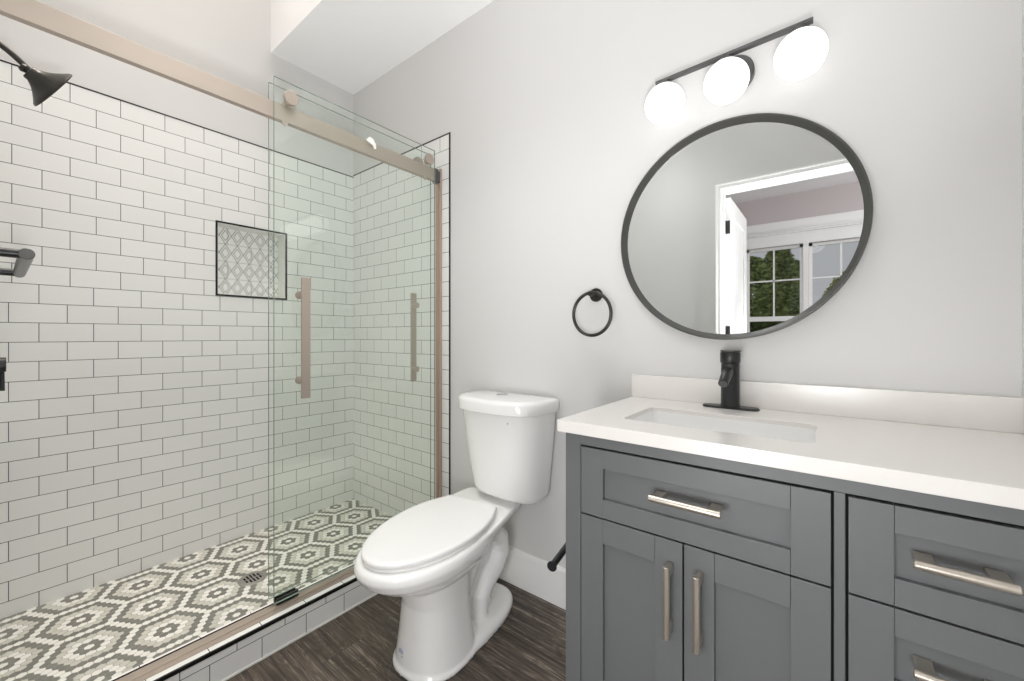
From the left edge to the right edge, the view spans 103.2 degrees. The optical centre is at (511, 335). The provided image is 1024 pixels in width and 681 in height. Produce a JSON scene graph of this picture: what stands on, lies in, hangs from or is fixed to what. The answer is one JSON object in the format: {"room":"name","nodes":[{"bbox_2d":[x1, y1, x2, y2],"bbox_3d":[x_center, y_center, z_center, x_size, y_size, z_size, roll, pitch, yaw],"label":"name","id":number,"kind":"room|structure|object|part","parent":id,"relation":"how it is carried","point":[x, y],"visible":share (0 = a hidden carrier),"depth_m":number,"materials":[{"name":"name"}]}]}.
{"room":"bathroom","nodes":[
{"label":"bathroom","id":0,"kind":"room"},
{"bbox_2d":[0,0,353,618],"bbox_3d":[-1.622,-0.825,2.198,0.235,3.950,1.518,0,0,38],"label":"wall","id":1,"kind":"structure","parent":0,"point":[134,400],"depth_m":1.92,"materials":[{"name":"white tile"}]},
{"bbox_2d":[0,59,353,177],"bbox_3d":[-1.532,-1.061,2.125,0.008,0.005,1.514,0,0,38],"label":"trim","id":2,"kind":"structure","parent":1,"relation":"attached to","point":[0,59],"depth_m":1.98,"materials":[{"name":"black metal"}]},
{"bbox_2d":[215,220,286,299],"bbox_3d":[-1.433,-0.404,2.248,0.005,0.392,0.353,0,0,38],"label":"trim","id":3,"kind":"structure","parent":1,"relation":"attached to","point":[216,221],"depth_m":2.18,"materials":[{"name":"black metal"}]},
{"bbox_2d":[271,0,285,16],"bbox_3d":[-1.792,-2.284,1.198,1.200,1.032,2.374,0,0,38],"label":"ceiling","id":4,"kind":"structure","parent":1,"relation":"attached to","point":[275,4],"depth_m":2.28,"materials":[{"name":"white paint"}]},
{"bbox_2d":[0,498,392,680],"bbox_3d":[-1.211,1.121,1.873,0.813,0.057,1.514,0,0,38],"label":"floor","id":5,"kind":"structure","parent":0,"point":[103,632],"depth_m":1.66,"materials":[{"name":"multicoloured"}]},
{"bbox_2d":[237,571,266,585],"bbox_3d":[-1.167,1.093,1.824,0.112,0.007,0.112,0,0,38],"label":"floor drain","id":6,"kind":"object","parent":5,"relation":"on","point":[252,578],"visible":1,"depth_m":1.82,"materials":[{"name":"silver metal"}]},
{"bbox_2d":[271,0,493,94],"bbox_3d":[0.314,-1.718,0.764,5.050,0.200,1.650,0,0,38],"label":"ceiling","id":7,"kind":"structure","parent":0,"point":[348,45],"depth_m":2.18,"materials":[{"name":"white paint"}]},
{"bbox_2d":[226,578,565,680],"bbox_3d":[-0.695,1.200,-0.522,5.050,0.100,4.920,0,0,38],"label":"floor","id":8,"kind":"structure","parent":0,"point":[359,644],"depth_m":1.48,"materials":[{"name":"brown wood"}]},
{"bbox_2d":[108,563,376,680],"bbox_3d":[-0.844,1.091,1.585,0.119,0.118,1.513,0,0,38],"label":"shower curb","id":9,"kind":"object","parent":8,"relation":"on","point":[233,655],"depth_m":1.46,"materials":[{"name":"tile"}]},
{"bbox_2d":[112,564,354,680],"bbox_3d":[-0.849,1.030,1.590,0.066,0.006,1.512,0,0,38],"label":"track","id":10,"kind":"object","parent":9,"relation":"on","point":[148,670],"visible":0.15,"depth_m":1.40,"materials":[{"name":"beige metal"}]},
{"bbox_2d":[274,588,298,604],"bbox_3d":[-0.882,1.019,1.584,0.034,0.027,0.080,0,0,38],"label":"guide","id":11,"kind":"object","parent":10,"relation":"on","point":[292,591],"visible":0.68,"depth_m":1.57,"materials":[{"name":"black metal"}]},
{"bbox_2d":[354,390,558,680],"bbox_3d":[-0.219,0.704,1.545,0.469,0.893,0.782,0,0,38],"label":"toilet","id":12,"kind":"object","parent":8,"relation":"on","point":[445,557],"visible":1,"depth_m":1.52,"materials":[{"name":"white ceramic"}]},
{"bbox_3d":[-0.301,0.718,1.482,0.360,0.011,0.543,0,0,38],"label":"seat","id":13,"kind":"part","parent":12,"relation":"part of","materials":[{"name":"white plastic"}]},
{"bbox_3d":[-0.297,0.702,1.490,0.367,0.020,0.564,0,0,38],"label":"lid","id":14,"kind":"part","parent":12,"relation":"part of","materials":[{"name":"white plastic"}]},
{"bbox_3d":[-0.248,0.936,1.556,0.410,0.427,0.764,0,0,38],"label":"bowl","id":15,"kind":"part","parent":12,"relation":"part of","materials":[{"name":"white ceramic"}]},
{"bbox_3d":[-0.045,0.289,1.748,0.446,0.057,0.248,0,0,38],"label":"tank lid","id":16,"kind":"part","parent":12,"relation":"part of","materials":[{"name":"white ceramic"}]},
{"bbox_3d":[-0.040,0.515,1.754,0.420,0.414,0.221,0,0,38],"label":"tank","id":17,"kind":"part","parent":12,"relation":"part of","materials":[{"name":"white ceramic"}]},
{"bbox_2d":[566,433,1023,680],"bbox_3d":[0.648,0.706,1.011,0.910,0.889,0.557,0,0,38],"label":"vanity cabinet","id":18,"kind":"object","parent":8,"relation":"on","point":[681,566],"visible":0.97,"depth_m":0.82,"materials":[{"name":"grey paint"}]},
{"bbox_2d":[547,542,565,571],"bbox_3d":[0.175,0.663,1.223,0.099,0.048,0.177,0,0,38],"label":"toilet paper holder","id":19,"kind":"object","parent":18,"relation":"attached to","point":[552,565],"visible":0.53,"depth_m":1.19,"materials":[{"name":"black metal"}]},
{"bbox_3d":[0.291,0.735,1.005,0.256,0.525,0.020,0,0,38],"label":"door","id":20,"kind":"part","parent":18,"relation":"part of","materials":[{"name":"grey paint"}]},
{"bbox_3d":[0.341,0.371,0.938,0.023,0.010,0.043,0,0,38],"label":"handle post","id":21,"kind":"part","parent":18,"relation":"part of","materials":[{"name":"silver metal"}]},
{"bbox_3d":[0.344,0.597,0.906,0.016,0.162,0.016,0,0,38],"label":"handle","id":22,"kind":"part","parent":18,"relation":"part of","materials":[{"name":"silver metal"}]},
{"bbox_3d":[0.355,0.532,0.920,0.010,0.023,0.033,0,0,38],"label":"handle post","id":23,"kind":"part","parent":18,"relation":"part of","materials":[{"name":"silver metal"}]},
{"bbox_3d":[0.355,0.662,0.920,0.010,0.023,0.033,0,0,38],"label":"handle post","id":24,"kind":"part","parent":18,"relation":"part of","materials":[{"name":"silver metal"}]},
{"bbox_3d":[0.372,0.371,0.883,0.150,0.016,0.016,0,0,38],"label":"handle","id":25,"kind":"part","parent":18,"relation":"part of","materials":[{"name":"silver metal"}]},
{"bbox_3d":[0.394,0.597,0.867,0.016,0.162,0.016,0,0,38],"label":"handle","id":26,"kind":"part","parent":18,"relation":"part of","materials":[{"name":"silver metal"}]},
{"bbox_3d":[0.405,0.532,0.881,0.010,0.023,0.033,0,0,38],"label":"handle post","id":27,"kind":"part","parent":18,"relation":"part of","materials":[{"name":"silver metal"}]},
{"bbox_3d":[0.405,0.662,0.881,0.010,0.023,0.033,0,0,38],"label":"handle post","id":28,"kind":"part","parent":18,"relation":"part of","materials":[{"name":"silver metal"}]},
{"bbox_3d":[0.395,0.381,0.923,0.521,0.174,0.020,0,0,38],"label":"drawer","id":29,"kind":"part","parent":18,"relation":"part of","materials":[{"name":"grey paint"}]},
{"bbox_3d":[0.433,0.371,0.866,0.023,0.010,0.043,0,0,38],"label":"handle post","id":30,"kind":"part","parent":18,"relation":"part of","materials":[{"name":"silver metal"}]},
{"bbox_3d":[0.497,0.735,0.843,0.260,0.525,0.020,0,0,38],"label":"door","id":31,"kind":"part","parent":18,"relation":"part of","materials":[{"name":"grey paint"}]},
{"bbox_2d":[557,374,1023,509],"bbox_3d":[0.659,0.202,1.027,0.936,0.114,0.546,0,0,38],"label":"countertop","id":32,"kind":"structure","parent":18,"relation":"on","point":[969,447],"depth_m":0.96,"materials":[{"name":"white stone"}]},
{"bbox_2d":[629,411,815,442],"bbox_3d":[0.541,0.314,1.076,0.464,0.150,0.273,0,0,38],"label":"sink basin","id":33,"kind":"object","parent":32,"relation":"in","point":[783,432],"visible":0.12,"depth_m":1.15,"materials":[{"name":"white ceramic"}]},
{"bbox_2d":[703,350,759,411],"bbox_3d":[0.671,0.137,1.270,0.145,0.182,0.137,0,0,-15],"label":"faucet","id":34,"kind":"object","parent":32,"relation":"on","point":[729,380],"visible":1,"depth_m":1.25,"materials":[{"name":"black metal"}]},
{"bbox_3d":[0.650,0.125,1.230,0.031,0.059,0.096,0,0,38],"label":"spout","id":35,"kind":"part","parent":34,"relation":"part of","materials":[{"name":"black metal"}]},
{"bbox_3d":[0.685,0.068,1.274,0.057,0.035,0.057,0,0,38],"label":"handle","id":36,"kind":"part","parent":34,"relation":"part of","materials":[{"name":"black metal"}]},
{"bbox_3d":[0.689,0.049,1.278,0.059,0.005,0.066,0,0,38],"label":"lever","id":37,"kind":"part","parent":34,"relation":"part of","materials":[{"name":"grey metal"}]},
{"bbox_3d":[0.685,0.225,1.274,0.160,0.007,0.048,0,0,38],"label":"deck plate","id":38,"kind":"part","parent":34,"relation":"part of","materials":[{"name":"black metal"}]},
{"bbox_3d":[0.682,0.550,0.670,0.023,0.010,0.043,0,0,38],"label":"handle post","id":39,"kind":"part","parent":18,"relation":"part of","materials":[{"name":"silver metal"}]},
{"bbox_3d":[0.682,0.372,0.670,0.023,0.010,0.043,0,0,38],"label":"handle post","id":40,"kind":"part","parent":18,"relation":"part of","materials":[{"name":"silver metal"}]},
{"bbox_3d":[0.699,0.550,0.627,0.113,0.016,0.016,0,0,38],"label":"handle","id":41,"kind":"part","parent":18,"relation":"part of","materials":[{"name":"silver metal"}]},
{"bbox_3d":[0.731,0.559,0.660,0.282,0.175,0.020,0,0,38],"label":"drawer","id":42,"kind":"part","parent":18,"relation":"part of","materials":[{"name":"grey paint"}]},
{"bbox_3d":[0.731,0.381,0.660,0.282,0.174,0.020,0,0,38],"label":"drawer","id":43,"kind":"part","parent":18,"relation":"part of","materials":[{"name":"grey paint"}]},
{"bbox_3d":[0.699,0.372,0.627,0.113,0.016,0.016,0,0,38],"label":"handle","id":44,"kind":"part","parent":18,"relation":"part of","materials":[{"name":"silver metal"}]},
{"bbox_3d":[0.746,0.372,0.621,0.023,0.010,0.043,0,0,38],"label":"handle post","id":45,"kind":"part","parent":18,"relation":"part of","materials":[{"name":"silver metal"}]},
{"bbox_2d":[353,0,1020,567],"bbox_3d":[0.072,-0.825,1.915,3.250,3.950,0.136,0,0,38],"label":"wall","id":46,"kind":"structure","parent":0,"point":[541,103],"depth_m":1.57,"materials":[{"name":"white paint"}]},
{"bbox_2d":[353,132,449,494],"bbox_3d":[-0.695,0.038,2.432,0.935,2.224,0.005,0,0,38],"label":"trim","id":47,"kind":"structure","parent":46,"relation":"attached to","point":[449,132],"depth_m":2.14,"materials":[{"name":"black metal"}]},
{"bbox_2d":[435,169,441,498],"bbox_3d":[-0.397,0.070,2.187,0.041,1.927,0.016,0,0,38],"label":"door frame","id":48,"kind":"structure","parent":46,"relation":"attached to","point":[438,187],"depth_m":2.18,"materials":[{"name":"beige metal"}]},
{"bbox_2d":[499,545,565,609],"bbox_3d":[0.088,1.067,1.814,1.060,0.166,0.013,0,0,38],"label":"baseboard","id":49,"kind":"structure","parent":46,"relation":"attached to","point":[526,571],"depth_m":1.79,"materials":[{"name":"white paint"}]},
{"bbox_2d":[572,288,612,336],"bbox_3d":[0.323,-0.091,1.596,0.179,0.195,0.065,0,0,38],"label":"towel ring","id":50,"kind":"object","parent":46,"relation":"attached to","point":[595,294],"visible":1,"depth_m":1.59,"materials":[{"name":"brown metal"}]},
{"bbox_2d":[645,17,828,124],"bbox_3d":[0.672,-0.812,1.268,0.503,0.182,0.152,0,0,38],"label":"vanity light","id":51,"kind":"object","parent":46,"relation":"attached to","point":[804,50],"visible":1,"depth_m":1.21,"materials":[{"name":"white glass"}]},
{"bbox_3d":[0.517,-0.785,1.374,0.128,0.128,0.128,0,0,38],"label":"globe","id":52,"kind":"part","parent":51,"relation":"part of","materials":[{"name":"white glass"}]},
{"bbox_3d":[0.664,-0.788,1.258,0.128,0.128,0.128,0,0,38],"label":"globe","id":53,"kind":"part","parent":51,"relation":"part of","materials":[{"name":"white glass"}]},
{"bbox_3d":[0.812,-0.791,1.142,0.128,0.128,0.128,0,0,38],"label":"globe","id":54,"kind":"part","parent":51,"relation":"part of","materials":[{"name":"white glass"}]},
{"bbox_2d":[621,113,872,339],"bbox_3d":[0.700,-0.343,1.322,0.714,0.714,0.030,0,0,38],"label":"round mirror","id":55,"kind":"object","parent":46,"relation":"attached to","point":[748,225],"visible":1,"depth_m":1.29,"materials":[{"name":"grey mirror"}]},
{"bbox_2d":[632,374,1023,433],"bbox_3d":[0.821,0.186,1.234,0.936,0.083,0.020,0,0,38],"label":"backsplash","id":56,"kind":"structure","parent":46,"relation":"attached to","point":[968,411],"depth_m":1.11,"materials":[{"name":"white stone"}]},
{"bbox_2d":[1021,0,1023,397],"bbox_3d":[0.776,-0.300,0.318,0.120,2.900,1.518,0,0,38],"label":"wall","id":57,"kind":"structure","parent":0,"point":[1022,1],"depth_m":0.95,"materials":[{"name":"white paint"}]},
{"bbox_3d":[-0.233,-0.825,0.068,5.050,3.950,0.120,0,0,38],"label":"wall","id":58,"kind":"structure","parent":0,"visible":0},
{"bbox_2d":[0,357,5,390],"bbox_3d":[-1.616,0.098,1.262,0.140,0.152,0.052,0,0,38],"label":"shower valve","id":59,"kind":"object","parent":58,"relation":"attached to","point":[2,359],"visible":1,"depth_m":1.27,"materials":[{"name":"black metal"}]},
{"bbox_3d":[-1.605,0.140,1.276,0.012,0.069,0.013,0,0,38],"label":"lever","id":60,"kind":"part","parent":59,"relation":"part of","materials":[{"name":"black metal"}]},
{"bbox_3d":[-1.613,0.092,1.264,0.046,0.046,0.045,0,0,38],"label":"knob","id":61,"kind":"part","parent":59,"relation":"part of","materials":[{"name":"black metal"}]},
{"bbox_2d":[0,247,34,277],"bbox_3d":[-1.632,-0.232,1.306,0.600,0.044,0.102,0,0,38],"label":"grab bar","id":62,"kind":"object","parent":58,"relation":"attached to","point":[24,257],"visible":1,"depth_m":1.17,"materials":[{"name":"grey metal"}]},
{"bbox_3d":[-1.858,-0.232,1.468,0.044,0.044,0.078,0,0,38],"label":"post","id":63,"kind":"part","parent":62,"relation":"part of","materials":[{"name":"black metal"}]},
{"bbox_3d":[-1.420,-0.232,1.125,0.044,0.044,0.078,0,0,38],"label":"post","id":64,"kind":"part","parent":62,"relation":"part of","materials":[{"name":"black metal"}]},
{"bbox_2d":[0,41,71,105],"bbox_3d":[-1.582,-0.857,1.325,0.155,0.196,0.194,0,0,38],"label":"shower fixture","id":65,"kind":"object","parent":58,"relation":"attached to","point":[43,85],"visible":1,"depth_m":1.32,"materials":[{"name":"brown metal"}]},
{"bbox_3d":[-1.600,-0.897,1.281,0.017,0.074,0.102,0,0,38],"label":"arm","id":66,"kind":"part","parent":65,"relation":"part of","materials":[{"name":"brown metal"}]},
{"bbox_2d":[0,0,439,183],"bbox_3d":[-0.852,-0.842,1.585,0.031,0.079,1.500,0,0,38],"label":"shower rail","id":67,"kind":"object","parent":58,"relation":"attached to","point":[33,13],"visible":0.91,"depth_m":1.31,"materials":[{"name":"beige metal"}]},
{"bbox_2d":[268,82,430,599],"bbox_3d":[-0.692,0.020,1.859,0.056,1.960,0.792,0,0,38],"label":"sliding shower door","id":68,"kind":"structure","parent":67,"relation":"attached to","point":[414,304],"depth_m":2.10,"materials":[{"name":"clear glass"}]},
{"bbox_3d":[-0.515,0.009,2.122,0.010,0.461,0.032,0,0,38],"label":"handle","id":69,"kind":"part","parent":68,"relation":"part of","materials":[{"name":"silver metal"}]},
{"bbox_2d":[273,76,434,603],"bbox_3d":[-0.630,0.017,1.803,0.061,1.966,0.779,0,0,38],"label":"sliding shower door","id":70,"kind":"structure","parent":67,"relation":"hanging from","point":[290,98],"depth_m":1.55,"materials":[{"name":"clear glass"}]},
{"bbox_3d":[-0.792,0.009,1.556,0.010,0.461,0.032,0,0,38],"label":"handle","id":71,"kind":"part","parent":70,"relation":"part of","materials":[{"name":"silver metal"}]},
{"bbox_2d":[366,137,375,148],"bbox_3d":[-0.632,-0.867,1.821,0.005,0.046,0.050,0,0,38],"label":"roller","id":72,"kind":"object","parent":70,"relation":"attached to","point":[370,140],"visible":1,"depth_m":1.82,"materials":[{"name":"white"}]}
]}

